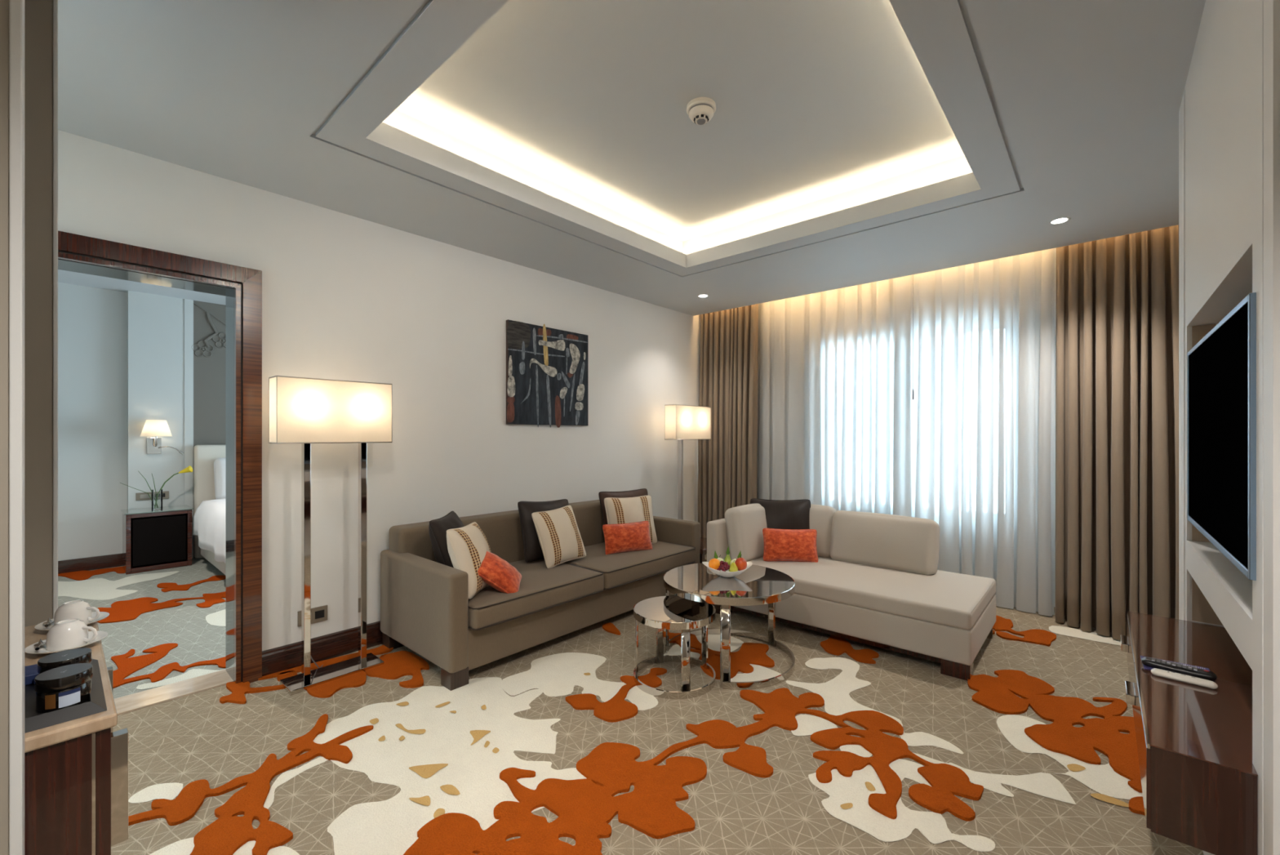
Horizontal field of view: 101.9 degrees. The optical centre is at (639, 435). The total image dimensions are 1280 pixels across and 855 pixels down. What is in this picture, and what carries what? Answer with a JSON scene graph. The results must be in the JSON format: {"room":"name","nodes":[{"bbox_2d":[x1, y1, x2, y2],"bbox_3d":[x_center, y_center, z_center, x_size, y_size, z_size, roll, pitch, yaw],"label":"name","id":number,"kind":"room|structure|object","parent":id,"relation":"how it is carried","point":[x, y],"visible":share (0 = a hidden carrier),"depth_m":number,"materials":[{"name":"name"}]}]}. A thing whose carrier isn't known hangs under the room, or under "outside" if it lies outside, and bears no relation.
{"room":"hotel room","nodes":[
{"label":"hotel room","id":0,"kind":"room"},
{"bbox_2d":[0,0,8,854],"bbox_3d":[-1.680,-0.181,-0.009,0.080,3.050,2.154,0,0,42],"label":"wall","id":1,"kind":"structure","parent":0,"point":[4,4],"depth_m":0.77,"materials":[{"name":"beige paint"}]},
{"bbox_2d":[8,0,24,854],"bbox_3d":[-0.960,-0.011,0.799,0.087,2.710,0.013,0,0,42],"label":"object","id":2,"kind":"structure","parent":1,"relation":"attached to","point":[16,7],"depth_m":0.77,"materials":[{"name":"white paint"}]},
{"bbox_2d":[24,0,53,626],"bbox_3d":[-2.373,-0.181,0.634,0.130,3.050,2.194,0,0,42],"label":"wall partition","id":3,"kind":"structure","parent":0,"point":[38,14],"depth_m":1.39,"materials":[{"name":"beige paint"}]},
{"bbox_2d":[53,0,57,618],"bbox_3d":[-1.641,-0.011,1.456,0.136,2.710,0.009,0,0,42],"label":"trim","id":4,"kind":"structure","parent":3,"relation":"attached to","point":[55,2],"depth_m":1.41,"materials":[{"name":"white paint"}]},
{"bbox_2d":[57,282,127,560],"bbox_3d":[-4.459,-0.071,6.438,0.100,2.830,6.300,0,0,42],"label":"wall","id":5,"kind":"structure","parent":0,"point":[92,322],"depth_m":5.20,"materials":[{"name":"paint"}]},
{"bbox_2d":[57,552,122,573],"bbox_3d":[-5.880,1.279,4.750,0.018,0.130,1.689,0,0,42],"label":"baseboard","id":6,"kind":"structure","parent":5,"relation":"attached to","point":[87,563],"depth_m":5.18,"materials":[{"name":"brown wood"}]},
{"bbox_2d":[57,557,226,698],"bbox_3d":[-2.960,1.341,5.106,3.921,0.009,6.100,0,0,42],"label":"floor","id":7,"kind":"structure","parent":0,"point":[163,627],"depth_m":3.79,"materials":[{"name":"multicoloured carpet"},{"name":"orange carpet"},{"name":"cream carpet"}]},
{"bbox_2d":[120,504,193,574],"bbox_3d":[-4.953,1.049,5.327,0.413,0.590,0.513,0,0,42],"label":"nightstand","id":8,"kind":"object","parent":7,"relation":"on","point":[153,540],"visible":0.98,"depth_m":5.22,"materials":[{"name":"brown wood"}]},
{"bbox_2d":[151,488,162,509],"bbox_3d":[-4.941,0.653,5.308,0.084,0.200,0.084,0,0,42],"label":"vase","id":9,"kind":"object","parent":8,"relation":"on","point":[161,495],"visible":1,"depth_m":5.31,"materials":[{"name":"clear glass"}]},
{"bbox_2d":[120,482,154,505],"bbox_3d":[-5.034,0.602,5.205,0.013,0.280,0.264,0,0,39],"label":"grass stalk","id":10,"kind":"object","parent":9,"relation":"in","point":[120,482],"visible":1,"depth_m":5.22,"materials":[{"name":"green plant"}]},
{"bbox_2d":[139,472,158,507],"bbox_3d":[-4.985,0.547,5.261,0.012,0.390,0.154,0,0,37],"label":"grass stalk","id":11,"kind":"object","parent":9,"relation":"in","point":[140,473],"visible":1,"depth_m":5.27,"materials":[{"name":"green plant"}]},
{"bbox_2d":[154,465,192,508],"bbox_3d":[-4.855,0.531,5.406,0.072,0.423,0.308,0,0,42],"label":"flower","id":12,"kind":"object","parent":9,"relation":"in","point":[188,468],"visible":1,"depth_m":5.43,"materials":[{"name":"yellow plant"}]},
{"bbox_2d":[192,444,226,574],"bbox_3d":[-3.480,0.724,5.702,2.124,1.240,2.054,0,0,42],"label":"bed","id":13,"kind":"object","parent":7,"relation":"on","point":[209,531],"visible":0.25,"depth_m":5.26,"materials":[{"name":"white fabric"}]},
{"bbox_2d":[192,497,226,564],"bbox_3d":[-3.286,0.865,5.529,1.605,0.458,2.054,0,0,42],"label":"duvet","id":14,"kind":"object","parent":13,"relation":"on","point":[210,517],"depth_m":4.79,"materials":[{"name":"white fabric"}]},
{"bbox_2d":[213,457,226,498],"bbox_3d":[-4.438,0.484,5.898,0.287,0.479,0.620,0,0,42],"label":"bed pillow","id":15,"kind":"object","parent":13,"relation":"on","point":[220,464],"visible":0.21,"depth_m":5.65,"materials":[{"name":"white fabric"}]},
{"bbox_2d":[57,269,226,305],"bbox_3d":[-3.009,-1.536,5.149,3.980,0.100,6.300,0,0,42],"label":"ceiling","id":16,"kind":"structure","parent":0,"point":[64,276],"depth_m":5.19,"materials":[{"name":"paint"}]},
{"bbox_2d":[127,290,193,557],"bbox_3d":[-5.115,-0.071,5.542,0.110,2.830,0.511,0,0,42],"label":"wall","id":17,"kind":"structure","parent":0,"point":[160,328],"depth_m":5.49,"materials":[{"name":"paint"}]},
{"bbox_2d":[135,490,168,500],"bbox_3d":[-5.119,0.631,5.447,0.011,0.080,0.251,0,0,42],"label":"wall socket","id":18,"kind":"object","parent":17,"relation":"attached to","point":[139,495],"visible":0.88,"depth_m":5.42,"materials":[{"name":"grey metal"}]},
{"bbox_2d":[140,419,183,454],"bbox_3d":[-4.992,0.024,5.404,0.316,0.367,0.246,0,0,-24],"label":"wall lamp","id":19,"kind":"object","parent":17,"relation":"attached to","point":[156,428],"visible":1,"depth_m":5.38,"materials":[{"name":"white fabric"}]},
{"bbox_2d":[191,300,226,557],"bbox_3d":[-4.252,-0.071,6.507,0.119,2.830,2.121,0,0,42],"label":"panel","id":20,"kind":"object","parent":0,"point":[209,344],"visible":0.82,"depth_m":5.80,"materials":[{"name":"grey paint"}]},
{"bbox_2d":[57,129,701,650],"bbox_3d":[-1.353,-0.181,3.878,0.200,3.050,6.800,0,0,42],"label":"wall","id":21,"kind":"structure","parent":0,"point":[345,297],"depth_m":3.43,"materials":[{"name":"paint"}]},
{"bbox_2d":[57,231,262,683],"bbox_3d":[-2.547,0.218,2.541,0.270,2.252,1.091,0,0,42],"label":"door frame","id":22,"kind":"structure","parent":21,"relation":"in","point":[77,253],"depth_m":2.81,"materials":[{"name":"brown wood"}]},
{"bbox_2d":[114,668,233,715],"bbox_3d":[-2.832,1.349,2.290,0.215,0.030,1.661,0,0,42],"label":"trim","id":23,"kind":"structure","parent":21,"relation":"attached to","point":[135,701],"depth_m":2.70,"materials":[{"name":"stone"}]},
{"bbox_2d":[297,604,327,626],"bbox_3d":[-1.933,1.064,3.066,0.011,0.090,0.155,0,0,42],"label":"wall socket","id":24,"kind":"object","parent":21,"relation":"attached to","point":[318,614],"visible":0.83,"depth_m":3.08,"materials":[{"name":"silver metal"}]},
{"bbox_2d":[262,620,382,675],"bbox_3d":[-0.644,1.271,4.511,0.018,0.146,4.392,0,0,42],"label":"baseboard","id":25,"kind":"structure","parent":21,"relation":"attached to","point":[335,644],"depth_m":3.09,"materials":[{"name":"brown wood"}]},
{"bbox_2d":[506,319,587,427],"bbox_3d":[-0.762,-0.496,4.365,0.033,0.859,0.857,0,0,42],"label":"picture","id":26,"kind":"object","parent":21,"relation":"attached to","point":[547,367],"visible":1,"depth_m":4.32,"materials":[{"name":"paper"}]},
{"bbox_2d":[57,0,1205,315],"bbox_3d":[0.118,-1.512,1.869,4.707,0.289,7.550,0,0,42],"label":"ceiling","id":27,"kind":"structure","parent":0,"point":[845,143],"depth_m":2.49,"materials":[{"name":"paint"}]},
{"bbox_2d":[686,97,715,124],"bbox_3d":[0.308,-1.615,2.611,0.148,0.083,0.148,0,0,42],"label":"smoke detector","id":28,"kind":"object","parent":27,"relation":"attached to","point":[700,110],"visible":1,"depth_m":2.57,"materials":[{"name":"white plastic"}]},
{"bbox_2d":[697,293,708,297],"bbox_3d":[0.618,-1.365,5.079,0.112,0.004,0.112,0,0,42],"label":"recessed light","id":29,"kind":"object","parent":27,"relation":"in","point":[703,295],"visible":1,"depth_m":5.08,"materials":[{"name":"white glass"}]},
{"bbox_2d":[698,303,758,553],"bbox_3d":[0.952,-0.112,5.746,0.721,2.888,0.159,0,0,42],"label":"curtain","id":30,"kind":"object","parent":27,"relation":"hanging from","point":[728,357],"visible":0.74,"depth_m":5.71,"materials":[{"name":"brown fabric"}]},
{"bbox_2d":[758,278,893,514],"bbox_3d":[1.867,-0.110,5.142,1.560,2.892,0.092,0,0,42],"label":"sheer curtain","id":31,"kind":"object","parent":27,"relation":"hanging from","point":[826,363],"visible":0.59,"depth_m":5.12,"materials":[{"name":"white fabric"}]},
{"bbox_2d":[893,248,1054,616],"bbox_3d":[2.664,-0.110,4.249,1.138,2.892,0.137,0,0,42],"label":"sheer curtain","id":32,"kind":"object","parent":27,"relation":"hanging from","point":[974,344],"visible":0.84,"depth_m":4.16,"materials":[{"name":"white fabric"}]},
{"bbox_2d":[1048,217,1071,224],"bbox_3d":[2.672,-1.365,3.304,0.112,0.004,0.112,0,0,42],"label":"recessed light","id":33,"kind":"object","parent":27,"relation":"in","point":[1060,220],"visible":1,"depth_m":3.30,"materials":[{"name":"white glass"}]},
{"bbox_2d":[1055,224,1178,639],"bbox_3d":[3.302,-0.112,3.476,0.822,2.888,0.448,0,0,42],"label":"curtain","id":34,"kind":"object","parent":27,"relation":"hanging from","point":[1117,332],"visible":0.73,"depth_m":3.51,"materials":[{"name":"brown fabric"}]},
{"bbox_2d":[111,553,1203,854],"bbox_3d":[0.000,1.339,2.007,4.467,0.013,7.600,0,0,42],"label":"floor","id":35,"kind":"structure","parent":0,"point":[554,746],"depth_m":2.19,"materials":[{"name":"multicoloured carpet"}]},
{"bbox_2d":[24,621,128,854],"bbox_3d":[-1.469,0.924,0.951,0.790,0.840,0.710,0,0,42],"label":"base cabinet","id":36,"kind":"object","parent":35,"relation":"on","point":[76,771],"visible":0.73,"depth_m":0.91,"materials":[{"name":"brown wood"}]},
{"bbox_2d":[24,621,117,752],"bbox_3d":[-1.474,0.516,0.945,0.790,0.024,0.694,0,0,42],"label":"countertop","id":37,"kind":"structure","parent":36,"relation":"on","point":[37,739],"depth_m":0.93,"materials":[{"name":"stone"}]},
{"bbox_2d":[24,658,106,733],"bbox_3d":[-1.191,0.495,0.953,0.323,0.018,0.282,0,0,42],"label":"tray","id":38,"kind":"object","parent":37,"relation":"on","point":[33,719],"visible":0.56,"depth_m":0.94,"materials":[{"name":"black leather"}]},
{"bbox_2d":[24,663,39,684],"bbox_3d":[-1.273,0.488,1.027,0.068,0.020,0.244,0,0,42],"label":"folder","id":39,"kind":"object","parent":38,"relation":"on","point":[30,671],"visible":0.02,"depth_m":1.04,"materials":[{"name":"blue paper"}]},
{"bbox_2d":[34,662,93,712],"bbox_3d":[-1.070,0.468,0.964,0.073,0.060,0.073,0,0,42],"label":"jar","id":40,"kind":"object","parent":38,"relation":"on","point":[63,686],"visible":0.99,"depth_m":0.94,"materials":[{"name":"plastic"}]},
{"bbox_2d":[37,647,92,673],"bbox_3d":[-1.147,0.468,1.035,0.073,0.060,0.073,0,0,42],"label":"jar","id":41,"kind":"object","parent":38,"relation":"on","point":[82,655],"visible":0.48,"depth_m":1.03,"materials":[{"name":"plastic"}]},
{"bbox_2d":[24,631,107,653],"bbox_3d":[-1.360,0.496,1.233,0.134,0.014,0.134,0,0,42],"label":"saucer","id":42,"kind":"object","parent":37,"relation":"on","point":[30,649],"visible":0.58,"depth_m":1.21,"materials":[{"name":"white ceramic"}]},
{"bbox_2d":[33,638,45,649],"bbox_3d":[-1.385,0.487,1.192,0.022,0.028,0.095,0,0,-40],"label":"spoon","id":43,"kind":"object","parent":42,"relation":"on","point":[40,643],"visible":0.95,"depth_m":1.21,"materials":[{"name":"silver metal"}]},
{"bbox_2d":[45,617,97,650],"bbox_3d":[-1.352,0.470,1.230,0.086,0.058,0.068,0,0,22],"label":"cup","id":44,"kind":"object","parent":42,"relation":"on","point":[67,633],"visible":0.96,"depth_m":1.22,"materials":[{"name":"white ceramic"}]},
{"bbox_2d":[34,611,109,630],"bbox_3d":[-1.502,0.496,1.375,0.134,0.014,0.134,0,0,42],"label":"saucer","id":45,"kind":"object","parent":37,"relation":"on","point":[103,615],"visible":0.3,"depth_m":1.37,"materials":[{"name":"white ceramic"}]},
{"bbox_2d":[43,617,53,626],"bbox_3d":[-1.526,0.487,1.334,0.022,0.028,0.095,0,0,-40],"label":"spoon","id":46,"kind":"object","parent":45,"relation":"on","point":[49,621],"visible":0.94,"depth_m":1.35,"materials":[{"name":"silver metal"}]},
{"bbox_2d":[53,599,100,624],"bbox_3d":[-1.494,0.470,1.372,0.086,0.058,0.068,0,0,22],"label":"cup","id":47,"kind":"object","parent":45,"relation":"on","point":[81,609],"visible":0.83,"depth_m":1.36,"materials":[{"name":"white ceramic"}]},
{"bbox_2d":[268,375,392,695],"bbox_3d":[-1.744,0.518,2.938,0.257,1.651,0.579,0,0,42],"label":"floor lamp","id":48,"kind":"object","parent":35,"relation":"on","point":[304,411],"visible":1,"depth_m":2.82,"materials":[{"name":"fabric"}]},
{"bbox_2d":[380,499,699,690],"bbox_3d":[-0.558,0.962,3.856,0.976,0.764,2.278,0,0,42],"label":"sofa","id":49,"kind":"object","parent":35,"relation":"on","point":[426,608],"visible":0.76,"depth_m":3.24,"materials":[{"name":"beige fabric"}]},
{"bbox_2d":[428,510,464,567],"bbox_3d":[-1.188,0.712,3.307,0.234,0.408,0.453,0,0,-2],"label":"throw pillow","id":50,"kind":"object","parent":49,"relation":"on","point":[437,527],"visible":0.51,"depth_m":3.11,"materials":[{"name":"black fabric"}]},
{"bbox_2d":[446,521,491,599],"bbox_3d":[-0.995,0.726,3.081,0.209,0.398,0.429,0,0,5],"label":"throw pillow","id":51,"kind":"object","parent":49,"relation":"on","point":[468,545],"visible":0.72,"depth_m":2.93,"materials":[{"name":"beige fabric"}]},
{"bbox_2d":[477,551,521,593],"bbox_3d":[-0.839,0.822,3.087,0.319,0.287,0.180,0,0,-29],"label":"throw pillow","id":52,"kind":"object","parent":49,"relation":"on","point":[495,571],"visible":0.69,"depth_m":3.02,"materials":[{"name":"orange fabric"}]},
{"bbox_2d":[468,558,604,628],"bbox_3d":[-0.833,0.989,3.385,0.761,0.158,0.978,0,0,42],"label":"seat cushion","id":53,"kind":"object","parent":49,"relation":"on","point":[542,588],"depth_m":3.17,"materials":[{"name":"beige fabric"}]},
{"bbox_2d":[517,498,568,562],"bbox_3d":[-0.694,0.704,3.908,0.476,0.444,0.233,0,0,-41],"label":"throw pillow","id":54,"kind":"object","parent":49,"relation":"on","point":[531,545],"visible":0.56,"depth_m":3.75,"materials":[{"name":"black fabric"}]},
{"bbox_2d":[531,505,586,568],"bbox_3d":[-0.584,0.724,3.766,0.209,0.392,0.397,0,0,37],"label":"throw pillow","id":55,"kind":"object","parent":49,"relation":"on","point":[560,540],"visible":1,"depth_m":3.68,"materials":[{"name":"beige fabric"}]},
{"bbox_2d":[598,488,648,539],"bbox_3d":[-0.115,0.699,4.563,0.511,0.433,0.206,0,0,-35],"label":"throw pillow","id":56,"kind":"object","parent":49,"relation":"on","point":[643,491],"visible":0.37,"depth_m":4.51,"materials":[{"name":"brown fabric"}]},
{"bbox_2d":[602,520,652,554],"bbox_3d":[-0.098,0.807,4.109,0.417,0.228,0.154,0,0,-31],"label":"throw pillow","id":57,"kind":"object","parent":49,"relation":"on","point":[630,536],"visible":1,"depth_m":4.05,"materials":[{"name":"orange fabric"}]},
{"bbox_2d":[563,540,696,588],"bbox_3d":[-0.151,0.989,4.153,0.761,0.158,1.060,0,0,42],"label":"seat cushion","id":58,"kind":"object","parent":49,"relation":"on","point":[624,569],"depth_m":3.90,"materials":[{"name":"beige fabric"}]},
{"bbox_2d":[604,495,657,543],"bbox_3d":[-0.076,0.718,4.380,0.445,0.397,0.205,0,0,-27],"label":"throw pillow","id":59,"kind":"object","parent":49,"relation":"on","point":[637,508],"visible":0.64,"depth_m":4.34,"materials":[{"name":"beige fabric"}]},
{"bbox_2d":[633,595,715,698],"bbox_3d":[0.190,1.149,2.871,0.452,0.390,0.452,0,0,42],"label":"coffee table","id":60,"kind":"object","parent":35,"relation":"on","point":[667,611],"visible":0.94,"depth_m":2.81,"materials":[{"name":"silver metal"}]},
{"bbox_2d":[664,404,711,561],"bbox_3d":[0.478,0.518,5.398,0.257,1.651,0.608,0,0,42],"label":"floor lamp","id":61,"kind":"object","parent":35,"relation":"on","point":[682,422],"visible":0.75,"depth_m":5.27,"materials":[{"name":"fabric"}]},
{"bbox_2d":[699,537,706,562],"bbox_3d":[0.534,1.174,4.891,0.460,0.340,0.460,0,0,42],"label":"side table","id":62,"kind":"object","parent":35,"relation":"on","point":[703,540],"visible":0.18,"depth_m":4.62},
{"bbox_2d":[663,562,795,689],"bbox_3d":[0.530,1.101,3.130,0.776,0.486,0.776,0,0,42],"label":"coffee table","id":63,"kind":"object","parent":35,"relation":"on","point":[757,584],"visible":0.91,"depth_m":2.96,"materials":[{"name":"silver metal"}]},
{"bbox_2d":[702,561,752,577],"bbox_3d":[0.532,0.816,3.166,0.270,0.083,0.260,0,0,42],"label":"fruit bowl","id":64,"kind":"object","parent":63,"relation":"on","point":[724,574],"visible":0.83,"depth_m":3.10,"materials":[{"name":"white ceramic"}]},
{"bbox_2d":[708,558,719,569],"bbox_3d":[0.455,0.784,3.156,0.076,0.076,0.076,0,0,19],"label":"orange","id":65,"kind":"object","parent":64,"relation":"in","point":[714,563],"visible":0.81,"depth_m":3.13,"materials":[{"name":"orange food"}]},
{"bbox_2d":[716,556,729,571],"bbox_3d":[0.504,0.781,3.139,0.087,0.084,0.075,0,0,42],"label":"grape bunch","id":66,"kind":"object","parent":64,"relation":"in","point":[724,566],"visible":0.94,"depth_m":3.12,"materials":[{"name":"purple food"}]},
{"bbox_2d":[724,551,731,564],"bbox_3d":[0.544,0.763,3.220,0.055,0.089,0.055,0,0,-44],"label":"pear","id":67,"kind":"object","parent":64,"relation":"in","point":[727,558],"visible":0.73,"depth_m":3.21,"materials":[{"name":"green food"}]},
{"bbox_2d":[728,560,737,571],"bbox_3d":[0.563,0.785,3.129,0.057,0.087,0.056,0,0,-40],"label":"pear","id":68,"kind":"object","parent":64,"relation":"in","point":[733,567],"visible":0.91,"depth_m":3.10,"materials":[{"name":"yellow food"}]},
{"bbox_2d":[734,554,746,570],"bbox_3d":[0.613,0.771,3.154,0.076,0.101,0.076,0,0,19],"label":"nectarine","id":69,"kind":"object","parent":64,"relation":"in","point":[740,562],"visible":0.88,"depth_m":3.13,"materials":[{"name":"food"}]},
{"bbox_2d":[706,502,995,679],"bbox_3d":[1.452,0.948,3.740,1.741,0.792,0.916,0,0,42],"label":"chaise longue","id":70,"kind":"object","parent":35,"relation":"on","point":[875,580],"visible":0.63,"depth_m":3.46,"materials":[{"name":"beige fabric"}]},
{"bbox_2d":[724,502,767,561],"bbox_3d":[0.922,0.772,4.184,0.237,0.440,0.620,0,0,42],"label":"cushion","id":71,"kind":"object","parent":70,"relation":"on","point":[744,524],"depth_m":3.99,"materials":[{"name":"beige fabric"}]},
{"bbox_2d":[750,497,810,528],"bbox_3d":[1.139,0.737,4.190,0.487,0.438,0.217,0,0,4],"label":"throw pillow","id":72,"kind":"object","parent":70,"relation":"on","point":[780,513],"visible":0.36,"depth_m":4.14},
{"bbox_2d":[762,528,817,561],"bbox_3d":[1.147,0.838,3.966,0.408,0.244,0.153,0,0,2],"label":"throw pillow","id":73,"kind":"object","parent":70,"relation":"on","point":[780,544],"visible":1,"depth_m":3.92,"materials":[{"name":"orange fabric"}]},
{"bbox_2d":[809,503,836,556],"bbox_3d":[1.323,0.769,4.289,0.580,0.419,0.242,0,0,42],"label":"cushion","id":74,"kind":"object","parent":70,"relation":"on","point":[822,517],"depth_m":4.09,"materials":[{"name":"beige fabric"}]},
{"bbox_2d":[747,555,995,630],"bbox_3d":[1.488,1.016,3.708,1.647,0.127,0.916,0,0,42],"label":"seat cushion","id":75,"kind":"object","parent":70,"relation":"on","point":[938,599],"depth_m":3.30,"materials":[{"name":"beige fabric"}]},
{"bbox_2d":[829,510,939,574],"bbox_3d":[1.796,0.784,3.849,0.744,0.407,0.252,0,0,42],"label":"cushion","id":76,"kind":"object","parent":70,"relation":"on","point":[891,542],"depth_m":3.74,"materials":[{"name":"beige fabric"}]},
{"bbox_2d":[756,248,1056,606],"bbox_3d":[2.640,-0.181,4.691,4.687,3.050,0.120,0,0,42],"label":"wall","id":77,"kind":"structure","parent":0,"point":[758,350],"depth_m":4.07,"materials":[{"name":"paint"}]},
{"bbox_2d":[1178,80,1223,626],"bbox_3d":[2.328,-0.031,1.967,0.374,2.750,0.266,0,0,42],"label":"wall","id":78,"kind":"structure","parent":0,"point":[1184,331],"depth_m":2.10,"materials":[{"name":"white paint"}]},
{"bbox_2d":[1191,324,1217,542],"bbox_3d":[2.174,-0.008,1.926,0.170,0.818,0.002,0,0,42],"label":"trim","id":79,"kind":"structure","parent":78,"relation":"attached to","point":[1198,332],"depth_m":1.97,"materials":[{"name":"grey paint"}]},
{"bbox_2d":[1191,577,1222,625],"bbox_3d":[2.174,0.609,1.926,0.170,0.194,0.002,0,0,42],"label":"trim","id":80,"kind":"structure","parent":78,"relation":"attached to","point":[1202,610],"depth_m":1.97,"materials":[{"name":"brown wood"}]},
{"bbox_2d":[1202,849,1214,854],"bbox_3d":[1.773,1.129,1.509,0.154,0.430,1.156,0,0,42],"label":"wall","id":81,"kind":"structure","parent":0,"point":[1205,852],"depth_m":1.61,"materials":[{"name":"grey paint"}]},
{"bbox_2d":[1186,0,1252,326],"bbox_3d":[1.856,-0.912,1.436,0.374,0.988,1.156,0,0,42],"label":"wall","id":82,"kind":"structure","parent":0,"point":[1220,77],"depth_m":1.48,"materials":[{"name":"white paint"}]},
{"bbox_2d":[1186,540,1252,669],"bbox_3d":[1.785,0.457,1.499,0.184,0.109,1.156,0,0,42],"label":"wall","id":83,"kind":"structure","parent":0,"point":[1227,589],"depth_m":1.44,"materials":[{"name":"white paint"}]},
{"bbox_2d":[1252,0,1279,854],"bbox_3d":[1.411,-0.031,0.936,0.374,2.750,0.182,0,0,42],"label":"wall","id":84,"kind":"structure","parent":0,"point":[1265,13],"depth_m":1.03,"materials":[{"name":"white paint"}]},
{"bbox_3d":[1.865,0.234,1.428,0.030,1.380,1.196,0,0,42],"label":"wall","id":85,"kind":"structure","parent":0,"visible":0},
{"bbox_2d":[1120,610,1257,854],"bbox_3d":[1.692,0.810,1.542,0.366,0.202,1.211,0,0,42],"label":"console","id":86,"kind":"object","parent":85,"relation":"attached to","point":[1199,778],"visible":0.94,"depth_m":1.23,"materials":[{"name":"brown wood"}]},
{"bbox_2d":[1140,655,1214,680],"bbox_3d":[1.631,0.708,1.580,0.151,0.002,0.130,0,0,42],"label":"card","id":87,"kind":"object","parent":86,"relation":"on","point":[1141,656],"visible":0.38,"depth_m":1.59,"materials":[{"name":"black plastic"}]},
{"bbox_2d":[1141,656,1217,680],"bbox_3d":[1.611,0.697,1.554,0.048,0.022,0.158,0,0,-43],"label":"remote control","id":88,"kind":"object","parent":87,"relation":"on","point":[1164,664],"visible":0.98,"depth_m":1.54,"materials":[{"name":"black plastic"}]},
{"bbox_2d":[1151,667,1217,688],"bbox_3d":[1.573,0.702,1.502,0.040,0.018,0.134,0,0,-43],"label":"remote control","id":89,"kind":"object","parent":86,"relation":"on","point":[1157,672],"visible":1,"depth_m":1.49,"materials":[{"name":"white plastic"}]},
{"bbox_2d":[1186,292,1256,580],"bbox_3d":[1.724,0.002,1.440,0.192,0.612,1.062,0,0,42],"label":"television","id":90,"kind":"object","parent":85,"relation":"attached to","point":[1221,367],"visible":0.82,"depth_m":1.32,"materials":[{"name":"black plastic"}]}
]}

